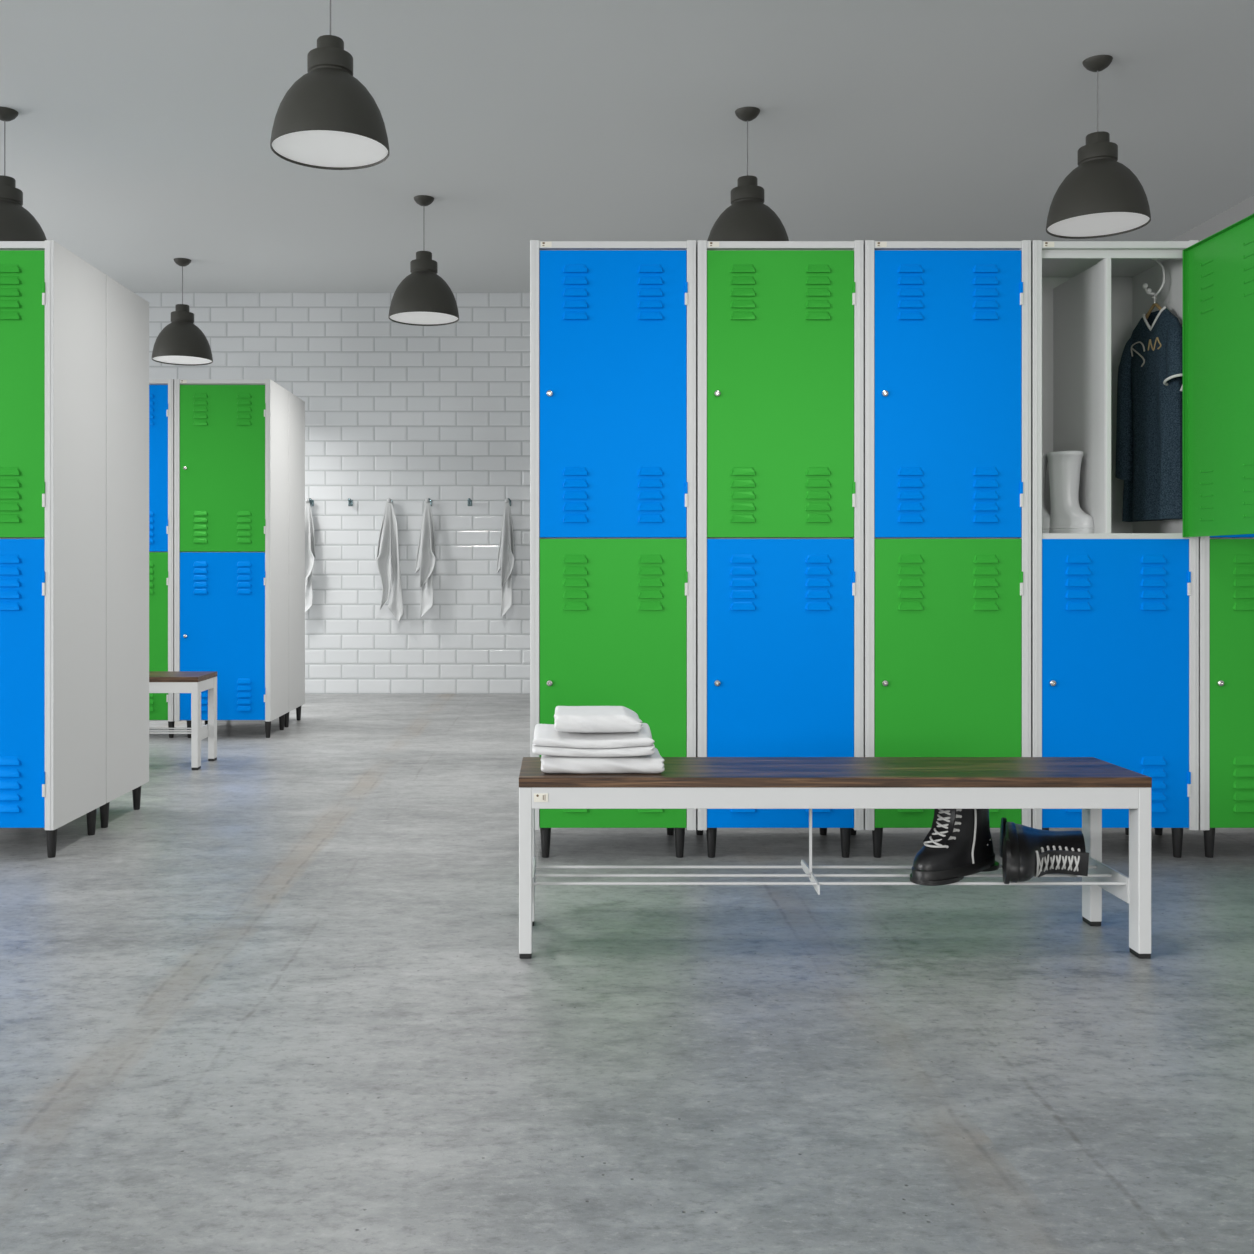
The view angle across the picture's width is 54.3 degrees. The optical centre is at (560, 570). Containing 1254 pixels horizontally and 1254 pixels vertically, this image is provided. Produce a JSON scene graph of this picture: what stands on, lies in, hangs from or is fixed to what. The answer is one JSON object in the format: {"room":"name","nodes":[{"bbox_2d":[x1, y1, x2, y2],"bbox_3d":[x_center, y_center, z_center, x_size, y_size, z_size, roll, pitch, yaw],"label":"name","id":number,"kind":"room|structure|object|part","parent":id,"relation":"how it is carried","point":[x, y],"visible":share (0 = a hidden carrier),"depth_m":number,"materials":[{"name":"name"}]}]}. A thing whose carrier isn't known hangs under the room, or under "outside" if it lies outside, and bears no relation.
{"room":"changing room","nodes":[
{"label":"changing room","id":0,"kind":"room"},
{"bbox_2d":[134,292,529,693],"bbox_3d":[-0.782,-0.551,8.705,9.135,2.842,0.150,0,0,0],"label":"wall","id":1,"kind":"structure","parent":0,"point":[407,415],"depth_m":8.63,"materials":[{"name":"white tile"}]},
{"bbox_2d":[305,498,315,612],"bbox_3d":[-1.796,-0.091,8.567,0.148,0.845,0.117,0,0,0],"label":"hanging towel","id":2,"kind":"object","parent":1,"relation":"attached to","point":[310,555],"visible":0.64,"depth_m":8.56,"materials":[{"name":"grey fabric"}]},
{"bbox_2d":[309,498,313,505],"bbox_3d":[-1.766,-0.486,8.600,0.032,0.054,0.062,0,0,0],"label":"coat hook","id":3,"kind":"object","parent":1,"relation":"attached to","point":[311,501],"visible":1,"depth_m":8.62,"materials":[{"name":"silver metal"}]},
{"bbox_2d":[348,498,352,505],"bbox_3d":[-1.489,-0.486,8.600,0.032,0.054,0.062,0,0,0],"label":"coat hook","id":4,"kind":"object","parent":1,"relation":"attached to","point":[350,502],"visible":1,"depth_m":8.60,"materials":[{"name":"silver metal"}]},
{"bbox_3d":[-1.209,-0.486,8.600,0.032,0.054,0.062,0,0,0],"label":"coat hook","id":5,"kind":"object","parent":1,"relation":"attached to","visible":0},
{"bbox_2d":[376,498,403,621],"bbox_3d":[-1.200,-0.078,8.570,0.196,0.870,0.112,0,0,0],"label":"towel","id":6,"kind":"object","parent":5,"relation":"hanging from","point":[388,545],"visible":1,"depth_m":8.56,"materials":[{"name":"grey fabric"}]},
{"bbox_3d":[-0.929,-0.486,8.600,0.032,0.054,0.062,0,0,0],"label":"coat hook","id":7,"kind":"object","parent":1,"relation":"attached to","visible":0},
{"bbox_2d":[415,498,436,617],"bbox_3d":[-0.953,-0.091,8.567,0.155,0.845,0.117,0,0,0],"label":"hanging towel","id":8,"kind":"object","parent":7,"relation":"hanging from","point":[426,557],"visible":1,"depth_m":8.56,"materials":[{"name":"grey fabric"}]},
{"bbox_2d":[0,694,1253,1253],"bbox_3d":[-0.782,0.920,2.215,9.135,0.100,13.130,0,0,0],"label":"floor","id":9,"kind":"structure","parent":0,"point":[285,1001],"depth_m":2.31,"materials":[{"name":"concrete"}]},
{"bbox_2d":[0,240,105,857],"bbox_3d":[-1.777,-0.063,3.877,0.500,1.866,0.430,0,0,0],"label":"locker","id":10,"kind":"object","parent":9,"relation":"on","point":[53,301],"visible":1,"depth_m":3.67,"materials":[{"name":"white metal"}]},
{"bbox_3d":[-1.775,0.339,3.677,0.446,0.870,0.028,0,0,0],"label":"door","id":11,"kind":"part","parent":10,"relation":"part of","materials":[{"name":"blue metal"}]},
{"bbox_3d":[-1.775,-0.534,3.677,0.446,0.865,0.028,0,0,0],"label":"door","id":12,"kind":"part","parent":10,"relation":"part of","materials":[{"name":"green metal"}]},
{"bbox_3d":[-1.549,0.824,3.708,0.033,0.091,0.033,0,0,0],"label":"leg","id":13,"kind":"part","parent":10,"relation":"part of","materials":[{"name":"black plastic"}]},
{"bbox_3d":[-1.549,0.824,4.021,0.033,0.091,0.033,0,0,0],"label":"leg","id":14,"kind":"part","parent":10,"relation":"part of","materials":[{"name":"black plastic"}]},
{"bbox_2d":[100,275,148,827],"bbox_3d":[-1.777,-0.063,4.309,0.500,1.866,0.423,0,0,0],"label":"locker","id":15,"kind":"object","parent":9,"relation":"on","point":[127,313],"visible":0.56,"depth_m":4.29,"materials":[{"name":"white metal"}]},
{"bbox_3d":[-1.549,0.824,4.136,0.033,0.091,0.033,0,0,0],"label":"leg","id":16,"kind":"part","parent":15,"relation":"part of","materials":[{"name":"black plastic"}]},
{"bbox_3d":[-1.549,0.824,4.450,0.033,0.091,0.033,0,0,0],"label":"leg","id":17,"kind":"part","parent":15,"relation":"part of","materials":[{"name":"black plastic"}]},
{"bbox_2d":[149,379,174,737],"bbox_3d":[-2.261,-0.063,6.531,0.500,1.866,0.430,0,0,0],"label":"locker","id":18,"kind":"object","parent":9,"relation":"on","point":[161,392],"visible":0.32,"depth_m":6.33,"materials":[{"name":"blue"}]},
{"bbox_3d":[-2.260,0.339,6.332,0.446,0.870,0.028,0,0,0],"label":"door","id":19,"kind":"part","parent":18,"relation":"part of","materials":[{"name":"green metal"}]},
{"bbox_3d":[-2.260,-0.534,6.332,0.446,0.865,0.028,0,0,0],"label":"door","id":20,"kind":"part","parent":18,"relation":"part of","materials":[{"name":"blue metal"}]},
{"bbox_3d":[-2.034,0.824,6.362,0.033,0.091,0.033,0,0,0],"label":"leg","id":21,"kind":"part","parent":18,"relation":"part of","materials":[{"name":"black plastic"}]},
{"bbox_2d":[149,671,216,769],"bbox_3d":[-2.295,0.666,5.473,1.420,0.407,0.302,0,0,0],"label":"bench","id":22,"kind":"object","parent":9,"relation":"on","point":[193,682],"visible":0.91,"depth_m":5.36,"materials":[{"name":"white metal"}]},
{"bbox_3d":[-2.295,0.715,5.534,1.356,0.007,0.007,0,0,0],"label":"shelf rod","id":23,"kind":"part","parent":22,"relation":"part of","materials":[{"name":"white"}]},
{"bbox_3d":[-2.295,0.715,5.452,1.356,0.007,0.007,0,0,0],"label":"shelf rod","id":24,"kind":"part","parent":22,"relation":"part of","materials":[{"name":"white metal"}]},
{"bbox_3d":[-2.295,0.715,5.378,1.356,0.007,0.007,0,0,0],"label":"shelf rod","id":25,"kind":"part","parent":22,"relation":"part of","materials":[{"name":"white metal"}]},
{"bbox_3d":[-2.295,0.474,5.473,1.420,0.022,0.302,0,0,0],"label":"seat","id":26,"kind":"part","parent":22,"relation":"part of","materials":[{"name":"brown wood"}]},
{"bbox_3d":[-1.600,0.672,5.348,0.029,0.374,0.050,0,0,0],"label":"leg","id":27,"kind":"part","parent":22,"relation":"part of","materials":[{"name":"white metal"}]},
{"bbox_3d":[-1.600,0.672,5.598,0.029,0.374,0.050,0,0,0],"label":"leg","id":28,"kind":"part","parent":22,"relation":"part of","materials":[{"name":"white metal"}]},
{"bbox_2d":[174,379,288,737],"bbox_3d":[-1.757,-0.063,6.531,0.500,1.866,0.430,0,0,0],"label":"locker","id":29,"kind":"object","parent":9,"relation":"on","point":[231,437],"visible":0.94,"depth_m":6.33,"materials":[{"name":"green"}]},
{"bbox_3d":[-1.937,0.824,6.362,0.033,0.091,0.033,0,0,0],"label":"leg","id":30,"kind":"part","parent":29,"relation":"part of","materials":[{"name":"black plastic"}]},
{"bbox_3d":[-1.755,0.339,6.332,0.446,0.870,0.028,0,0,0],"label":"door","id":31,"kind":"part","parent":29,"relation":"part of","materials":[{"name":"blue metal"}]},
{"bbox_3d":[-1.755,-0.534,6.332,0.446,0.865,0.028,0,0,0],"label":"door","id":32,"kind":"part","parent":29,"relation":"part of","materials":[{"name":"green metal"}]},
{"bbox_3d":[-1.529,0.824,6.362,0.033,0.091,0.033,0,0,0],"label":"leg","id":33,"kind":"part","parent":29,"relation":"part of","materials":[{"name":"black plastic"}]},
{"bbox_3d":[-1.529,0.824,6.676,0.033,0.091,0.033,0,0,0],"label":"leg","id":34,"kind":"part","parent":29,"relation":"part of","materials":[{"name":"black plastic"}]},
{"bbox_2d":[284,392,304,726],"bbox_3d":[-1.757,-0.063,6.963,0.500,1.866,0.423,0,0,0],"label":"locker","id":35,"kind":"object","parent":9,"relation":"on","point":[296,405],"visible":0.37,"depth_m":6.95,"materials":[{"name":"white metal"}]},
{"bbox_3d":[-1.529,0.824,6.791,0.033,0.091,0.033,0,0,0],"label":"leg","id":36,"kind":"part","parent":35,"relation":"part of","materials":[{"name":"black plastic"}]},
{"bbox_3d":[-1.529,0.824,7.105,0.033,0.091,0.033,0,0,0],"label":"leg","id":37,"kind":"part","parent":35,"relation":"part of","materials":[{"name":"black plastic"}]},
{"bbox_2d":[530,240,695,857],"bbox_3d":[0.157,-0.063,3.877,0.500,1.866,0.430,0,0,0],"label":"locker","id":38,"kind":"object","parent":9,"relation":"on","point":[613,323],"visible":0.88,"depth_m":3.67,"materials":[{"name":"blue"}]},
{"bbox_3d":[-0.047,0.824,3.708,0.033,0.091,0.033,0,0,0],"label":"leg","id":39,"kind":"part","parent":38,"relation":"part of","materials":[{"name":"black plastic"}]},
{"bbox_3d":[0.158,0.339,3.677,0.446,0.870,0.028,0,0,0],"label":"door","id":40,"kind":"part","parent":38,"relation":"part of","materials":[{"name":"green metal"}]},
{"bbox_3d":[0.158,-0.534,3.677,0.446,0.865,0.028,0,0,0],"label":"door","id":41,"kind":"part","parent":38,"relation":"part of","materials":[{"name":"blue metal"}]},
{"bbox_3d":[0.361,0.824,4.021,0.033,0.091,0.033,0,0,0],"label":"leg","id":42,"kind":"part","parent":38,"relation":"part of","materials":[{"name":"black plastic"}]},
{"bbox_3d":[0.361,0.824,3.708,0.033,0.091,0.033,0,0,0],"label":"leg","id":43,"kind":"part","parent":38,"relation":"part of","materials":[{"name":"black plastic"}]},
{"bbox_2d":[696,240,863,857],"bbox_3d":[0.661,-0.063,3.877,0.500,1.866,0.430,0,0,0],"label":"locker","id":44,"kind":"object","parent":9,"relation":"on","point":[780,324],"visible":0.8,"depth_m":3.67,"materials":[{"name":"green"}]},
{"bbox_3d":[0.458,0.824,4.021,0.033,0.091,0.033,0,0,0],"label":"leg","id":45,"kind":"part","parent":44,"relation":"part of","materials":[{"name":"black plastic"}]},
{"bbox_3d":[0.458,0.824,3.708,0.033,0.091,0.033,0,0,0],"label":"leg","id":46,"kind":"part","parent":44,"relation":"part of","materials":[{"name":"black plastic"}]},
{"bbox_3d":[0.663,0.339,3.677,0.446,0.870,0.028,0,0,0],"label":"door","id":47,"kind":"part","parent":44,"relation":"part of","materials":[{"name":"blue metal"}]},
{"bbox_3d":[0.663,-0.534,3.677,0.446,0.865,0.028,0,0,0],"label":"door","id":48,"kind":"part","parent":44,"relation":"part of","materials":[{"name":"green metal"}]},
{"bbox_3d":[0.865,0.824,4.021,0.033,0.091,0.033,0,0,0],"label":"leg","id":49,"kind":"part","parent":44,"relation":"part of","materials":[{"name":"black plastic"}]},
{"bbox_3d":[0.865,0.824,3.708,0.033,0.091,0.033,0,0,0],"label":"leg","id":50,"kind":"part","parent":44,"relation":"part of","materials":[{"name":"black plastic"}]},
{"bbox_2d":[519,757,1151,958],"bbox_3d":[0.615,0.666,2.883,1.420,0.407,0.304,0,0,0],"label":"bench","id":51,"kind":"object","parent":9,"relation":"on","point":[1091,785],"visible":1,"depth_m":2.73,"materials":[{"name":"brown wood"}]},
{"bbox_3d":[-0.080,0.672,2.759,0.029,0.374,0.050,0,0,0],"label":"leg","id":52,"kind":"part","parent":51,"relation":"part of","materials":[{"name":"white metal"}]},
{"bbox_3d":[-0.080,0.672,3.009,0.029,0.374,0.050,0,0,0],"label":"leg","id":53,"kind":"part","parent":51,"relation":"part of","materials":[{"name":"white metal"}]},
{"bbox_2d":[541,748,664,773],"bbox_3d":[0.095,0.444,2.875,0.284,0.038,0.222,0,0,0],"label":"folded towel","id":54,"kind":"object","parent":51,"relation":"on","point":[653,763],"visible":0.75,"depth_m":2.77,"materials":[{"name":"white fabric"}]},
{"bbox_2d":[532,723,654,756],"bbox_3d":[0.074,0.395,2.873,0.280,0.058,0.228,0,0,0],"label":"folded towel","id":55,"kind":"object","parent":54,"relation":"on","point":[547,740],"visible":0.93,"depth_m":2.77,"materials":[{"name":"white fabric"}]},
{"bbox_2d":[554,706,641,732],"bbox_3d":[0.086,0.347,2.868,0.204,0.049,0.186,0,0,0],"label":"folded towel","id":56,"kind":"object","parent":55,"relation":"on","point":[582,719],"visible":1,"depth_m":2.79,"materials":[{"name":"white fabric"}]},
{"bbox_3d":[0.586,0.598,2.863,0.006,0.224,0.006,0,0,0],"label":"hanger rod","id":57,"kind":"part","parent":51,"relation":"part of","materials":[{"name":"white metal"}]},
{"bbox_3d":[0.615,0.715,2.945,1.356,0.007,0.007,0,0,0],"label":"shelf rod","id":58,"kind":"part","parent":51,"relation":"part of","materials":[{"name":"white metal"}]},
{"bbox_3d":[0.615,0.715,2.863,1.356,0.007,0.007,0,0,0],"label":"shelf rod","id":59,"kind":"part","parent":51,"relation":"part of","materials":[{"name":"white metal"}]},
{"bbox_3d":[0.615,0.715,2.789,1.356,0.007,0.007,0,0,0],"label":"shelf rod","id":60,"kind":"part","parent":51,"relation":"part of","materials":[{"name":"white metal"}]},
{"bbox_3d":[0.615,0.474,2.884,1.420,0.022,0.302,0,0,0],"label":"seat","id":61,"kind":"part","parent":51,"relation":"part of","materials":[{"name":"brown wood"}]},
{"bbox_2d":[910,809,998,885],"bbox_3d":[0.924,0.605,2.859,0.305,0.212,0.109,0,0,-41],"label":"boot","id":62,"kind":"object","parent":51,"relation":"on","point":[958,844],"visible":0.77,"depth_m":2.81,"materials":[{"name":"black leather"}]},
{"bbox_2d":[999,817,1088,883],"bbox_3d":[1.124,0.657,2.837,0.186,0.117,0.294,0,0,17],"label":"boot","id":63,"kind":"object","parent":51,"relation":"on","point":[1026,852],"visible":1,"depth_m":2.79,"materials":[{"name":"black leather"}]},
{"bbox_3d":[1.310,0.672,3.009,0.029,0.374,0.050,0,0,0],"label":"leg","id":64,"kind":"part","parent":51,"relation":"part of","materials":[{"name":"white metal"}]},
{"bbox_3d":[1.310,0.672,2.759,0.029,0.374,0.050,0,0,0],"label":"leg","id":65,"kind":"part","parent":51,"relation":"part of","materials":[{"name":"white metal"}]},
{"bbox_2d":[851,240,1030,857],"bbox_3d":[1.166,-0.063,3.877,0.500,1.866,0.430,0,0,0],"label":"locker","id":66,"kind":"object","parent":9,"relation":"on","point":[947,324],"visible":0.74,"depth_m":3.67,"materials":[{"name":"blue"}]},
{"bbox_3d":[0.962,0.824,4.021,0.033,0.091,0.033,0,0,0],"label":"leg","id":67,"kind":"part","parent":66,"relation":"part of","materials":[{"name":"black plastic"}]},
{"bbox_3d":[0.962,0.824,3.708,0.033,0.091,0.033,0,0,0],"label":"leg","id":68,"kind":"part","parent":66,"relation":"part of","materials":[{"name":"black plastic"}]},
{"bbox_3d":[1.167,0.339,3.677,0.446,0.870,0.028,0,0,0],"label":"door","id":69,"kind":"part","parent":66,"relation":"part of","materials":[{"name":"green metal"}]},
{"bbox_3d":[1.167,-0.534,3.677,0.446,0.865,0.028,0,0,0],"label":"door","id":70,"kind":"part","parent":66,"relation":"part of","materials":[{"name":"blue metal"}]},
{"bbox_2d":[1031,214,1253,857],"bbox_3d":[1.670,-0.063,3.660,0.500,1.866,0.862,0,0,0],"label":"locker","id":71,"kind":"object","parent":9,"relation":"on","point":[1115,607],"visible":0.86,"depth_m":3.67,"materials":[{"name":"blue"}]},
{"bbox_2d":[1042,453,1049,532],"bbox_3d":[1.526,-0.243,3.903,0.144,0.259,0.100,0,0,42],"label":"rubber boot","id":72,"kind":"object","parent":71,"relation":"in","point":[1045,514],"visible":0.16,"depth_m":3.87,"materials":[{"name":"grey rubber"}]},
{"bbox_2d":[1047,451,1093,532],"bbox_3d":[1.600,-0.243,3.821,0.144,0.259,0.100,0,0,42],"label":"rubber boot","id":73,"kind":"object","parent":71,"relation":"in","point":[1064,467],"visible":0.94,"depth_m":3.80,"materials":[{"name":"grey rubber"}]},
{"bbox_3d":[1.672,0.339,3.677,0.446,0.870,0.028,0,0,0],"label":"door","id":74,"kind":"part","parent":71,"relation":"part of","materials":[{"name":"blue metal"}]},
{"bbox_2d":[1115,306,1182,521],"bbox_3d":[1.864,-0.491,3.832,0.089,0.662,0.313,0,0,-9],"label":"jersey","id":75,"kind":"object","parent":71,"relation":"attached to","point":[1149,420],"visible":0.93,"depth_m":3.81,"materials":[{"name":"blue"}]},
{"bbox_3d":[1.861,-0.788,3.833,0.019,0.068,0.106,0,0,-11],"label":"collar trim","id":76,"kind":"part","parent":75,"relation":"part of","materials":[{"name":"grey fabric"}]},
{"bbox_3d":[1.873,-0.571,3.712,0.070,0.050,0.073,0,0,0],"label":"cuff trim","id":77,"kind":"part","parent":75,"relation":"part of","materials":[{"name":"grey fabric"}]},
{"bbox_2d":[1145,295,1161,318],"bbox_3d":[1.868,-0.821,3.835,0.018,0.098,0.166,0,0,-12],"label":"clothes hanger","id":78,"kind":"object","parent":71,"relation":"hanging from","point":[1158,306],"visible":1,"depth_m":3.84,"materials":[{"name":"brown wood"}]},
{"bbox_3d":[1.868,-0.807,3.835,0.010,0.070,0.166,0,0,-10],"label":"hanger arm","id":79,"kind":"part","parent":78,"relation":"part of","materials":[{"name":"brown wood"}]},
{"bbox_3d":[1.874,0.824,3.708,0.033,0.091,0.033,0,0,0],"label":"leg","id":80,"kind":"part","parent":71,"relation":"part of","materials":[{"name":"black plastic"}]},
{"bbox_3d":[1.886,-0.534,3.452,0.028,0.865,0.446,0,0,0],"label":"door","id":81,"kind":"part","parent":71,"relation":"part of","materials":[{"name":"green metal"}]},
{"bbox_2d":[1154,240,1253,857],"bbox_3d":[2.175,-0.063,3.877,0.500,1.866,0.430,0,0,0],"label":"locker","id":82,"kind":"object","parent":9,"relation":"on","point":[1226,562],"visible":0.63,"depth_m":3.67,"materials":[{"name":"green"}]},
{"bbox_3d":[1.971,0.824,4.021,0.033,0.091,0.033,0,0,0],"label":"leg","id":83,"kind":"part","parent":82,"relation":"part of","materials":[{"name":"black plastic"}]},
{"bbox_3d":[1.971,0.824,3.708,0.033,0.091,0.033,0,0,0],"label":"leg","id":84,"kind":"part","parent":82,"relation":"part of","materials":[{"name":"black plastic"}]},
{"bbox_3d":[2.176,0.339,3.677,0.446,0.870,0.028,0,0,0],"label":"door","id":85,"kind":"part","parent":82,"relation":"part of","materials":[{"name":"green metal"}]},
{"bbox_3d":[2.176,-0.534,3.677,0.446,0.865,0.028,0,0,0],"label":"door","id":86,"kind":"part","parent":82,"relation":"part of","materials":[{"name":"blue"}]},
{"bbox_2d":[0,0,1253,291],"bbox_3d":[-0.782,-2.022,2.215,9.135,0.100,13.130,0,0,0],"label":"ceiling","id":87,"kind":"structure","parent":0,"point":[138,141],"depth_m":5.30,"materials":[{"name":"white paint"}]},
{"bbox_2d":[0,107,46,240],"bbox_3d":[-2.386,-1.653,5.230,0.372,0.639,0.372,0,0,0],"label":"pendant lamp","id":88,"kind":"object","parent":87,"relation":"hanging from","point":[17,223],"visible":0.74,"depth_m":5.16,"materials":[{"name":"black metal"}]},
{"bbox_3d":[-2.386,-1.812,5.230,0.005,0.259,0.005,0,0,0],"label":"cord","id":89,"kind":"part","parent":88,"relation":"part of","materials":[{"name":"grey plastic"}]},
{"bbox_3d":[-2.386,-1.457,5.230,0.372,0.248,0.372,0,0,0],"label":"lamp shade","id":90,"kind":"part","parent":88,"relation":"part of","materials":[{"name":"black metal"}]},
{"bbox_2d":[152,258,212,365],"bbox_3d":[-2.400,-1.653,7.730,0.372,0.639,0.372,0,0,0],"label":"pendant lamp","id":91,"kind":"object","parent":87,"relation":"hanging from","point":[181,342],"visible":1,"depth_m":7.64,"materials":[{"name":"black metal"}]},
{"bbox_3d":[-2.400,-1.457,7.730,0.372,0.248,0.372,0,0,0],"label":"lamp shade","id":92,"kind":"part","parent":91,"relation":"part of","materials":[{"name":"black metal"}]},
{"bbox_2d":[153,356,211,363],"bbox_3d":[-2.400,-1.344,7.730,0.363,0.006,0.363,0,0,0],"label":"diffuser","id":93,"kind":"object","parent":91,"relation":"attached to","point":[161,359],"depth_m":7.73,"materials":[{"name":"white plastic"}]},
{"bbox_3d":[-2.400,-1.812,7.730,0.005,0.259,0.005,0,0,0],"label":"cord","id":94,"kind":"part","parent":91,"relation":"part of","materials":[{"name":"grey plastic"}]},
{"bbox_2d":[270,0,389,169],"bbox_3d":[-0.732,-1.653,3.870,0.372,0.639,0.372,0,0,0],"label":"pendant lamp","id":95,"kind":"object","parent":87,"relation":"hanging from","point":[328,119],"visible":1,"depth_m":3.78,"materials":[{"name":"black metal"}]},
{"bbox_3d":[-0.732,-1.457,3.870,0.372,0.248,0.372,0,0,0],"label":"lamp shade","id":96,"kind":"part","parent":95,"relation":"part of","materials":[{"name":"black metal"}]},
{"bbox_2d":[272,130,387,166],"bbox_3d":[-0.732,-1.344,3.870,0.363,0.006,0.363,0,0,0],"label":"diffuser","id":97,"kind":"object","parent":95,"relation":"attached to","point":[308,148],"depth_m":3.86,"materials":[{"name":"white plastic"}]},
{"bbox_3d":[-0.732,-1.812,3.870,0.005,0.259,0.005,0,0,0],"label":"cord","id":98,"kind":"part","parent":95,"relation":"part of","materials":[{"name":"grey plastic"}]},
{"bbox_2d":[388,195,458,325],"bbox_3d":[-0.725,-1.653,6.450,0.372,0.639,0.372,0,0,0],"label":"pendant lamp","id":99,"kind":"object","parent":87,"relation":"hanging from","point":[422,298],"visible":1,"depth_m":6.35,"materials":[{"name":"black metal"}]},
{"bbox_3d":[-0.725,-1.457,6.450,0.372,0.248,0.372,0,0,0],"label":"lamp shade","id":100,"kind":"part","parent":99,"relation":"part of","materials":[{"name":"black metal"}]},
{"bbox_3d":[-0.725,-1.812,6.450,0.005,0.259,0.005,0,0,0],"label":"cord","id":101,"kind":"part","parent":99,"relation":"part of","materials":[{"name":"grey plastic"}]},
{"bbox_2d":[390,312,457,323],"bbox_3d":[-0.725,-1.344,6.450,0.363,0.006,0.363,0,0,0],"label":"diffuser","id":102,"kind":"object","parent":99,"relation":"attached to","point":[398,317],"depth_m":6.45,"materials":[{"name":"white plastic"}]},
{"bbox_2d":[707,107,788,240],"bbox_3d":[0.800,-1.653,5.230,0.372,0.639,0.372,0,0,0],"label":"pendant lamp","id":103,"kind":"object","parent":87,"relation":"hanging from","point":[747,218],"visible":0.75,"depth_m":5.12,"materials":[{"name":"black metal"}]},
{"bbox_3d":[0.800,-1.812,5.230,0.005,0.259,0.005,0,0,0],"label":"cord","id":104,"kind":"part","parent":103,"relation":"part of","materials":[{"name":"grey plastic"}]},
{"bbox_3d":[0.800,-1.457,5.230,0.372,0.248,0.372,0,0,0],"label":"lamp shade","id":105,"kind":"part","parent":103,"relation":"part of","materials":[{"name":"black metal"}]},
{"bbox_2d":[1046,55,1150,238],"bbox_3d":[2.073,-1.653,4.710,0.372,0.639,0.372,0,0,0],"label":"pendant lamp","id":106,"kind":"object","parent":87,"relation":"hanging from","point":[1101,197],"visible":1,"depth_m":4.62,"materials":[{"name":"black metal"}]},
{"bbox_3d":[2.073,-1.812,4.710,0.005,0.259,0.005,0,0,0],"label":"cord","id":107,"kind":"part","parent":106,"relation":"part of","materials":[{"name":"grey plastic"}]},
{"bbox_3d":[2.073,-1.457,4.710,0.372,0.248,0.372,0,0,0],"label":"lamp shade","id":108,"kind":"part","parent":106,"relation":"part of","materials":[{"name":"black metal"}]},
{"bbox_2d":[1047,212,1149,236],"bbox_3d":[2.073,-1.344,4.710,0.363,0.006,0.363,0,0,0],"label":"diffuser","id":109,"kind":"object","parent":106,"relation":"attached to","point":[1061,224],"depth_m":4.70,"materials":[{"name":"white plastic"}]},
{"bbox_2d":[1170,195,1253,240],"bbox_3d":[3.710,-0.551,2.215,0.150,2.842,12.830,0,0,0],"label":"wall","id":110,"kind":"structure","parent":0,"point":[1245,208],"depth_m":6.72,"materials":[{"name":"grey paint"}]},
{"bbox_3d":[-0.369,-0.486,8.600,0.032,0.054,0.062,0,0,0],"label":"coat hook","id":111,"kind":"object","parent":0,"visible":0},
{"bbox_2d":[496,498,514,617],"bbox_3d":[-0.391,-0.091,8.567,0.132,0.845,0.117,0,0,0],"label":"hanging towel","id":112,"kind":"object","parent":111,"relation":"hanging from","point":[506,557],"visible":1,"depth_m":8.56,"materials":[{"name":"grey fabric"}]}
]}

